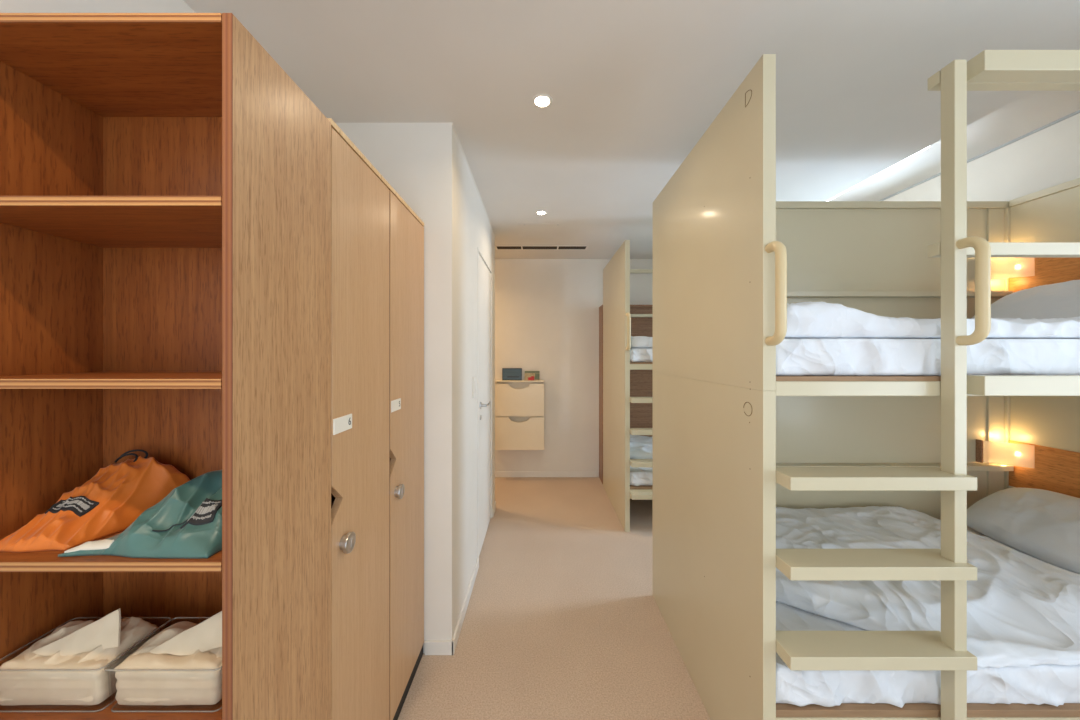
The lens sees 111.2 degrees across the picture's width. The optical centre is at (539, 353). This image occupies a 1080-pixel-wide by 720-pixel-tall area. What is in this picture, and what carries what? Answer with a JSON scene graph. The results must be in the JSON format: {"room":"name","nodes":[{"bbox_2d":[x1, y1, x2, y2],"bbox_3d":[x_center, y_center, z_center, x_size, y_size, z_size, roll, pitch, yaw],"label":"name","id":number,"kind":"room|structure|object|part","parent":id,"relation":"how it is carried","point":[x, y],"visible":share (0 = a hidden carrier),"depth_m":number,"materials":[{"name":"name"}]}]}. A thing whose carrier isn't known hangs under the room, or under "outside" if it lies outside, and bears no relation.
{"room":"hostel dormitory","nodes":[
{"label":"hostel dormitory","id":0,"kind":"room"},
{"bbox_2d":[0,0,194,12],"bbox_3d":[-1.150,0.091,-0.089,0.100,2.637,3.663,0,0,0],"label":"wall","id":1,"kind":"structure","parent":0,"point":[6,6],"depth_m":0.91,"materials":[{"name":"white paint"}]},
{"bbox_2d":[336,123,494,652],"bbox_3d":[-1.307,0.160,2.569,1.786,2.500,1.652,0,0,0],"label":"wall","id":2,"kind":"structure","parent":0,"point":[425,164],"depth_m":1.74,"materials":[{"name":"white paint"}]},
{"bbox_2d":[425,640,452,654],"bbox_3d":[-0.472,1.379,1.737,0.136,0.063,0.012,0,0,0],"label":"baseboard","id":3,"kind":"structure","parent":2,"relation":"attached to","point":[432,647],"depth_m":1.73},
{"bbox_2d":[452,557,478,654],"bbox_3d":[-0.409,1.379,2.092,0.011,0.063,0.722,0,0,0],"label":"baseboard","id":4,"kind":"structure","parent":2,"relation":"attached to","point":[472,581],"depth_m":1.98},
{"bbox_2d":[452,123,494,234],"bbox_3d":[-0.413,-1.087,2.569,0.004,0.007,1.652,0,0,0],"label":"trim","id":5,"kind":"structure","parent":2,"relation":"attached to","point":[452,123],"depth_m":2.18,"materials":[{"name":"white paint"}]},
{"bbox_2d":[479,255,490,554],"bbox_3d":[-0.411,0.355,2.825,0.096,2.093,0.695,0,0,0],"label":"door","id":6,"kind":"structure","parent":2,"relation":"in","point":[484,273],"depth_m":2.80,"materials":[{"name":"white paint"}]},
{"bbox_3d":[-0.392,0.361,2.646,0.057,0.052,0.151,0,0,0],"label":"handle","id":7,"kind":"part","parent":6,"relation":"part of","materials":[{"name":"metal"}]},
{"bbox_2d":[478,248,491,556],"bbox_3d":[-0.432,0.349,2.825,0.044,2.121,0.735,0,0,0],"label":"trim","id":8,"kind":"structure","parent":2,"relation":"attached to","point":[479,251],"depth_m":2.47,"materials":[{"name":"white paint"}]},
{"bbox_2d":[492,501,495,516],"bbox_3d":[-0.409,1.379,3.295,0.011,0.063,0.198,0,0,0],"label":"baseboard","id":9,"kind":"structure","parent":2,"relation":"attached to","point":[494,505],"depth_m":3.28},
{"bbox_2d":[398,477,710,719],"bbox_3d":[0.320,1.460,1.222,5.040,0.100,6.283,0,0,0],"label":"floor","id":10,"kind":"structure","parent":0,"point":[563,620],"depth_m":1.92,"materials":[{"name":"beige carpet"}]},
{"bbox_2d":[0,13,330,719],"bbox_3d":[-0.822,0.404,0.809,0.555,2.013,0.310,0,0,0],"label":"tall cabinet","id":11,"kind":"object","parent":10,"relation":"on","point":[165,183],"visible":0.87,"depth_m":0.80,"materials":[{"name":"beige wood"}]},
{"bbox_3d":[-1.090,0.404,0.809,0.018,2.013,0.309,0,0,0],"label":"panel","id":12,"kind":"part","parent":11,"relation":"part of","materials":[{"name":"orange wood"}]},
{"bbox_2d":[0,449,189,551],"bbox_3d":[-0.937,0.297,0.796,0.235,0.139,0.227,0,0,0],"label":"drawstring bag","id":13,"kind":"object","parent":11,"relation":"on","point":[108,503],"visible":0.9,"depth_m":0.78,"materials":[{"name":"orange fabric"}]},
{"bbox_2d":[53,497,92,511],"bbox_3d":[-0.966,0.312,0.767,0.068,0.024,0.020,0,0,4],"label":"print","id":14,"kind":"object","parent":13,"relation":"on","point":[65,504],"depth_m":0.77},
{"bbox_3d":[-0.822,-0.595,0.809,0.518,0.016,0.309,0,0,0],"label":"panel","id":15,"kind":"part","parent":11,"relation":"part of","materials":[{"name":"orange wood"}]},
{"bbox_2d":[0,691,221,719],"bbox_3d":[-0.822,0.701,0.785,0.517,0.018,0.261,0,0,0],"label":"shelf","id":16,"kind":"object","parent":11,"relation":"attached to","point":[102,711],"depth_m":0.71,"materials":[{"name":"orange wood"}]},
{"bbox_2d":[0,531,221,561],"bbox_3d":[-0.822,0.377,0.785,0.517,0.018,0.261,0,0,0],"label":"shelf","id":17,"kind":"object","parent":11,"relation":"attached to","point":[37,556],"depth_m":0.67,"materials":[{"name":"orange wood"}]},
{"bbox_2d":[0,372,221,378],"bbox_3d":[-0.822,0.053,0.785,0.517,0.018,0.261,0,0,0],"label":"shelf","id":18,"kind":"object","parent":11,"relation":"attached to","point":[3,375],"depth_m":0.76,"materials":[{"name":"orange wood"}]},
{"bbox_2d":[0,206,221,247],"bbox_3d":[-0.822,-0.271,0.785,0.517,0.018,0.261,0,0,0],"label":"shelf","id":19,"kind":"object","parent":11,"relation":"attached to","point":[74,226],"depth_m":0.76,"materials":[{"name":"orange wood"}]},
{"bbox_2d":[58,470,221,558],"bbox_3d":[-0.728,0.303,0.786,0.290,0.128,0.246,0,0,0],"label":"drawstring bag","id":20,"kind":"object","parent":11,"relation":"on","point":[187,523],"visible":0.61,"depth_m":0.69,"materials":[{"name":"teal fabric"}]},
{"bbox_2d":[190,501,219,519],"bbox_3d":[-0.654,0.306,0.721,0.043,0.029,0.028,0,0,-16],"label":"print","id":21,"kind":"object","parent":20,"relation":"attached to","point":[208,510],"depth_m":0.72},
{"bbox_3d":[-0.822,0.382,0.922,0.518,1.936,0.012,0,0,0],"label":"panel","id":22,"kind":"part","parent":11,"relation":"part of","materials":[{"name":"orange wood"}]},
{"bbox_3d":[-0.553,0.404,0.809,0.018,2.013,0.309,0,0,0],"label":"panel","id":23,"kind":"part","parent":11,"relation":"part of","materials":[{"name":"beige wood"}]},
{"bbox_2d":[327,118,389,719],"bbox_3d":[-0.809,0.398,1.153,0.580,2.025,0.378,0,0,0],"label":"locker","id":24,"kind":"object","parent":10,"relation":"on","point":[359,192],"visible":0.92,"depth_m":1.12,"materials":[{"name":"brown wood"}]},
{"bbox_3d":[-0.542,0.192,1.018,0.004,0.042,0.092,0,0,0],"label":"number plate","id":25,"kind":"part","parent":24,"relation":"part of","materials":[{"name":"white plastic"}]},
{"bbox_3d":[-0.532,0.521,1.022,0.024,0.055,0.055,0,0,0],"label":"lock knob","id":26,"kind":"part","parent":24,"relation":"part of","materials":[{"name":"metal"}]},
{"bbox_2d":[389,185,423,719],"bbox_3d":[-0.809,0.398,1.542,0.580,2.025,0.399,0,0,0],"label":"locker","id":27,"kind":"object","parent":10,"relation":"on","point":[406,229],"visible":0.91,"depth_m":1.49,"materials":[{"name":"brown wood"}]},
{"bbox_3d":[-0.542,0.192,1.393,0.004,0.042,0.086,0,0,0],"label":"number plate","id":28,"kind":"part","parent":27,"relation":"part of","materials":[{"name":"white plastic"}]},
{"bbox_3d":[-0.532,0.521,1.401,0.024,0.055,0.055,0,0,0],"label":"lock knob","id":29,"kind":"part","parent":27,"relation":"part of","materials":[{"name":"metal"}]},
{"bbox_2d":[599,305,652,483],"bbox_3d":[1.697,0.438,4.128,2.042,1.945,0.229,0,0,0],"label":"closet","id":30,"kind":"object","parent":10,"relation":"on","point":[641,381],"visible":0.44,"depth_m":4.06,"materials":[{"name":"brown wood"}]},
{"bbox_3d":[0.685,0.438,4.128,0.018,1.945,0.229,0,0,0],"label":"panel","id":31,"kind":"part","parent":30,"relation":"part of","materials":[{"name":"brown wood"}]},
{"bbox_3d":[1.706,-0.525,4.128,2.024,0.020,0.229,0,0,0],"label":"panel","id":32,"kind":"part","parent":30,"relation":"part of","materials":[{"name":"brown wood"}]},
{"bbox_3d":[1.706,0.422,4.066,2.024,1.875,0.018,0,0,0],"label":"door","id":33,"kind":"part","parent":30,"relation":"part of","materials":[{"name":"brown wood"}]},
{"bbox_2d":[603,240,652,531],"bbox_3d":[1.696,0.254,3.395,2.044,2.312,1.140,0,0,0],"label":"bunk bed","id":34,"kind":"object","parent":10,"relation":"on","point":[617,365],"visible":0.33,"depth_m":3.14,"materials":[{"name":"beige paint"}]},
{"bbox_3d":[0.693,0.254,3.445,0.038,2.312,1.025,0,0,0],"label":"panel","id":35,"kind":"part","parent":34,"relation":"part of","materials":[{"name":"beige paint"}]},
{"bbox_3d":[0.693,-0.175,2.901,0.028,0.302,0.070,0,0,0],"label":"grab handle","id":36,"kind":"part","parent":34,"relation":"part of","materials":[{"name":"beige wood"}]},
{"bbox_2d":[630,458,652,485],"bbox_3d":[1.702,0.998,3.417,1.972,0.113,0.969,0,0,0],"label":"mattress","id":37,"kind":"object","parent":34,"relation":"on","point":[639,476],"visible":0.02,"depth_m":2.95,"materials":[{"name":"white fabric"}]},
{"bbox_2d":[630,434,652,458],"bbox_3d":[1.449,0.883,3.422,1.442,0.111,0.972,0,0,0],"label":"duvet","id":38,"kind":"object","parent":37,"relation":"on","point":[641,447],"visible":0.14,"depth_m":3.42,"materials":[{"name":"white fabric"}]},
{"bbox_2d":[630,348,652,361],"bbox_3d":[1.702,0.009,3.417,1.972,0.113,0.969,0,0,0],"label":"mattress","id":39,"kind":"object","parent":34,"relation":"on","point":[636,354],"visible":0.14,"depth_m":2.95,"materials":[{"name":"white fabric"}]},
{"bbox_2d":[631,336,652,347],"bbox_3d":[1.449,-0.106,3.412,1.442,0.114,0.950,0,0,0],"label":"duvet","id":40,"kind":"object","parent":39,"relation":"on","point":[636,341],"visible":0.06,"depth_m":2.96,"materials":[{"name":"white fabric"}]},
{"bbox_3d":[1.715,1.112,2.943,2.006,0.072,0.022,0,0,0],"label":"bed rail","id":41,"kind":"part","parent":34,"relation":"part of","materials":[{"name":"beige paint"}]},
{"bbox_3d":[1.715,0.102,2.943,2.006,0.043,0.022,0,0,0],"label":"bed rail","id":42,"kind":"part","parent":34,"relation":"part of","materials":[{"name":"beige paint"}]},
{"bbox_3d":[1.715,-0.880,3.947,2.006,0.037,0.036,0,0,0],"label":"rail","id":43,"kind":"part","parent":34,"relation":"part of","materials":[{"name":"beige paint"}]},
{"bbox_2d":[653,50,1079,719],"bbox_3d":[1.687,0.263,1.578,2.061,2.295,1.187,0,0,0],"label":"bunk bed","id":44,"kind":"object","parent":10,"relation":"on","point":[736,441],"visible":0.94,"depth_m":1.38,"materials":[{"name":"beige paint"}]},
{"bbox_3d":[0.677,0.263,1.628,0.038,2.295,1.072,0,0,0],"label":"panel","id":45,"kind":"part","parent":44,"relation":"part of","materials":[{"name":"beige paint"}]},
{"bbox_3d":[0.677,-0.175,1.060,0.028,0.302,0.070,0,0,0],"label":"grab handle","id":46,"kind":"part","parent":44,"relation":"part of","materials":[{"name":"beige wood"}]},
{"bbox_3d":[1.707,0.102,1.103,2.022,0.043,0.022,0,0,0],"label":"bed rail","id":47,"kind":"part","parent":44,"relation":"part of","materials":[{"name":"beige paint"}]},
{"bbox_3d":[1.657,0.273,2.159,1.922,2.234,0.010,0,0,0],"label":"panel","id":48,"kind":"part","parent":44,"relation":"part of","materials":[{"name":"beige paint"}]},
{"bbox_3d":[1.707,-0.864,2.154,2.022,0.037,0.036,0,0,0],"label":"rail","id":49,"kind":"part","parent":44,"relation":"part of","materials":[{"name":"beige paint"}]},
{"bbox_2d":[776,526,1079,707],"bbox_3d":[1.694,0.998,1.600,1.988,0.113,1.016,0,0,0],"label":"mattress","id":50,"kind":"object","parent":44,"relation":"on","point":[1052,684],"visible":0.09,"depth_m":1.11,"materials":[{"name":"white fabric"}]},
{"bbox_2d":[776,506,1079,667],"bbox_3d":[1.441,0.883,1.595,1.462,0.113,1.002,0,0,0],"label":"duvet","id":51,"kind":"object","parent":50,"relation":"on","point":[1023,610],"visible":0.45,"depth_m":1.35,"materials":[{"name":"white fabric"}]},
{"bbox_2d":[967,488,1079,573],"bbox_3d":[2.420,0.807,1.691,0.388,0.255,0.687,0,0,0],"label":"pillow","id":52,"kind":"object","parent":50,"relation":"on","point":[1044,525],"visible":0.95,"depth_m":1.74,"materials":[{"name":"fabric"}]},
{"bbox_2d":[776,338,1079,375],"bbox_3d":[1.694,0.009,1.600,1.988,0.113,1.016,0,0,0],"label":"mattress","id":53,"kind":"object","parent":44,"relation":"on","point":[817,356],"visible":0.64,"depth_m":1.10,"materials":[{"name":"white fabric"}]},
{"bbox_2d":[784,302,1079,338],"bbox_3d":[1.441,-0.106,1.592,1.458,0.114,1.003,0,0,0],"label":"duvet","id":54,"kind":"object","parent":53,"relation":"on","point":[805,320],"visible":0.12,"depth_m":1.11,"materials":[{"name":"white fabric"}]},
{"bbox_2d":[971,280,1079,318],"bbox_3d":[2.418,-0.211,1.691,0.371,0.278,0.686,0,0,0],"label":"pillow","id":55,"kind":"object","parent":53,"relation":"on","point":[1057,300],"visible":0.47,"depth_m":1.72,"materials":[{"name":"fabric"}]},
{"bbox_3d":[1.707,1.112,1.103,2.022,0.072,0.022,0,0,0],"label":"bed rail","id":56,"kind":"part","parent":44,"relation":"part of","materials":[{"name":"beige paint"}]},
{"bbox_3d":[1.196,0.286,1.070,0.035,2.247,0.038,0,0,0],"label":"ladder post","id":57,"kind":"part","parent":44,"relation":"part of","materials":[{"name":"beige paint"}]},
{"bbox_3d":[1.196,-0.175,1.020,0.028,0.302,0.070,0,0,0],"label":"grab handle","id":58,"kind":"part","parent":44,"relation":"part of","materials":[{"name":"beige wood"}]},
{"bbox_3d":[2.645,0.273,2.154,0.090,2.234,0.020,0,0,0],"label":"post","id":59,"kind":"part","parent":44,"relation":"part of","materials":[{"name":"beige paint"}]},
{"bbox_2d":[976,439,1021,463],"bbox_3d":[2.622,0.560,2.095,0.210,0.129,0.051,0,0,34],"label":"reading lamp","id":60,"kind":"object","parent":44,"relation":"on","point":[979,443],"visible":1,"depth_m":2.12,"materials":[{"name":"plastic"}]},
{"bbox_2d":[1014,457,1021,463],"bbox_3d":[2.679,0.598,2.073,0.029,0.030,0.024,0,0,0],"label":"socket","id":61,"kind":"object","parent":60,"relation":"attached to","point":[1016,460],"depth_m":2.07,"materials":[{"name":"white plastic"}]},
{"bbox_3d":[1.948,-0.819,1.109,1.540,0.037,0.034,0,0,0],"label":"rail","id":62,"kind":"part","parent":44,"relation":"part of","materials":[{"name":"beige paint"}]},
{"bbox_3d":[1.948,-0.311,1.109,1.540,0.037,0.034,0,0,0],"label":"guard rail","id":63,"kind":"part","parent":44,"relation":"part of","materials":[{"name":"beige paint"}]},
{"bbox_3d":[2.704,0.273,2.147,0.028,2.234,0.034,0,0,0],"label":"post","id":64,"kind":"part","parent":44,"relation":"part of","materials":[{"name":"beige paint"}]},
{"bbox_2d":[1014,264,1021,276],"bbox_3d":[2.622,-0.487,2.095,0.210,0.129,0.051,0,0,34],"label":"reading lamp","id":65,"kind":"object","parent":44,"relation":"attached to","point":[1018,266],"visible":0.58,"depth_m":2.07,"materials":[{"name":"plastic"}]},
{"bbox_2d":[1014,270,1021,276],"bbox_3d":[2.679,-0.451,2.073,0.029,0.030,0.024,0,0,0],"label":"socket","id":66,"kind":"object","parent":65,"relation":"attached to","point":[1016,273],"depth_m":2.07,"materials":[{"name":"plastic"}]},
{"bbox_3d":[1.986,0.090,1.066,1.465,0.056,0.047,0,0,0],"label":"guard rail","id":67,"kind":"part","parent":44,"relation":"part of","materials":[{"name":"beige paint"}]},
{"bbox_3d":[1.986,-0.829,1.067,1.465,0.058,0.049,0,0,0],"label":"guard rail","id":68,"kind":"part","parent":44,"relation":"part of","materials":[{"name":"beige paint"}]},
{"bbox_3d":[2.701,-0.242,1.628,0.010,0.615,1.001,0,0,0],"label":"headboard","id":69,"kind":"part","parent":44,"relation":"part of","materials":[{"name":"brown wood"}]},
{"bbox_3d":[2.701,0.774,1.628,0.010,0.560,1.001,0,0,0],"label":"headboard","id":70,"kind":"part","parent":44,"relation":"part of","materials":[{"name":"brown wood"}]},
{"bbox_3d":[2.708,-0.864,1.628,0.020,0.037,1.001,0,0,0],"label":"head rail","id":71,"kind":"part","parent":44,"relation":"part of","materials":[{"name":"beige paint"}]},
{"bbox_2d":[495,259,652,476],"bbox_3d":[0.320,0.091,4.303,5.040,2.637,0.120,0,0,0],"label":"wall","id":72,"kind":"structure","parent":0,"point":[547,310],"depth_m":4.24,"materials":[{"name":"white paint"}]},
{"bbox_2d":[495,380,544,449],"bbox_3d":[-0.228,0.681,4.163,0.556,0.767,0.158,0,0,0],"label":"storage unit","id":73,"kind":"object","parent":72,"relation":"attached to","point":[519,404],"visible":0.91,"depth_m":4.09,"materials":[{"name":"beige wood"}]},
{"bbox_2d":[502,368,521,379],"bbox_3d":[-0.317,0.230,4.196,0.223,0.135,0.030,0,0,0],"label":"display card","id":74,"kind":"object","parent":73,"relation":"on","point":[507,373],"visible":1,"depth_m":4.19,"materials":[{"name":"blue paper"}]},
{"bbox_3d":[-0.228,0.304,4.163,0.556,0.012,0.158,0,0,0],"label":"panel","id":75,"kind":"part","parent":73,"relation":"part of","materials":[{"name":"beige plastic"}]},
{"bbox_2d":[525,371,539,379],"bbox_3d":[-0.090,0.246,4.194,0.170,0.104,0.033,0,0,0],"label":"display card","id":76,"kind":"object","parent":73,"relation":"on","point":[529,375],"visible":1,"depth_m":4.20,"materials":[{"name":"multicoloured paper"}]},
{"bbox_2d":[495,472,597,476],"bbox_3d":[-0.710,1.379,4.237,2.740,0.063,0.012,0,0,0],"label":"baseboard","id":77,"kind":"structure","parent":72,"relation":"attached to","point":[497,474],"depth_m":4.23,"materials":[{"name":"beige wood"}]},
{"bbox_2d":[183,0,1079,258],"bbox_3d":[0.320,-1.208,1.222,5.040,0.237,6.283,0,0,0],"label":"ceiling","id":78,"kind":"structure","parent":0,"point":[633,86],"depth_m":1.50,"materials":[{"name":"paint"}]},
{"bbox_2d":[536,210,546,214],"bbox_3d":[0.010,-1.088,2.855,0.090,0.004,0.090,0,0,0],"label":"recessed light","id":79,"kind":"object","parent":78,"relation":"in","point":[541,212],"visible":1,"depth_m":2.85,"materials":[{"name":"beige"}]},
{"bbox_2d":[495,246,588,249],"bbox_3d":[0.015,-1.088,3.791,0.950,0.004,0.150,0,0,0],"label":"ceiling vent","id":80,"kind":"object","parent":78,"relation":"in","point":[496,247],"visible":0.82,"depth_m":3.78,"materials":[{"name":"black metal"}]},
{"bbox_2d":[532,94,552,108],"bbox_3d":[0.010,-1.088,1.595,0.090,0.004,0.090,0,0,0],"label":"recessed light","id":81,"kind":"object","parent":78,"relation":"in","point":[541,101],"visible":1,"depth_m":1.59,"materials":[{"name":"beige"}]},
{"bbox_2d":[827,146,929,200],"bbox_3d":[2.050,-1.095,2.600,0.017,0.010,1.300,0,0,0],"label":"recessed light","id":82,"kind":"object","parent":78,"relation":"in","point":[928,146],"visible":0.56,"depth_m":2.21,"materials":[{"name":"white"}]},
{"bbox_2d":[884,113,1079,200],"bbox_3d":[2.780,0.091,1.222,0.120,2.637,6.283,0,0,0],"label":"wall","id":83,"kind":"structure","parent":0,"point":[1048,157],"depth_m":2.09,"materials":[{"name":"white paint"}]},
{"bbox_2d":[879,110,1079,200],"bbox_3d":[2.715,-1.221,1.222,0.010,0.012,6.043,0,0,0],"label":"trim","id":84,"kind":"structure","parent":83,"relation":"attached to","point":[1078,111],"depth_m":2.17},
{"bbox_3d":[-0.955,0.647,0.778,0.229,0.088,0.144,0,0,0],"label":"clear tray","id":85,"kind":"object","parent":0,"visible":0},
{"bbox_2d":[0,609,159,705],"bbox_3d":[-0.956,0.613,0.775,0.208,0.144,0.126,0,0,0],"label":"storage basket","id":86,"kind":"object","parent":85,"relation":"in","point":[70,665],"visible":0.95,"depth_m":0.73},
{"bbox_3d":[-0.727,0.647,0.778,0.229,0.088,0.144,0,0,0],"label":"clear tray","id":87,"kind":"object","parent":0,"visible":0},
{"bbox_2d":[114,611,221,705],"bbox_3d":[-0.728,0.613,0.775,0.208,0.145,0.126,0,0,0],"label":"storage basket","id":88,"kind":"object","parent":87,"relation":"in","point":[181,664],"visible":0.75,"depth_m":0.72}
]}

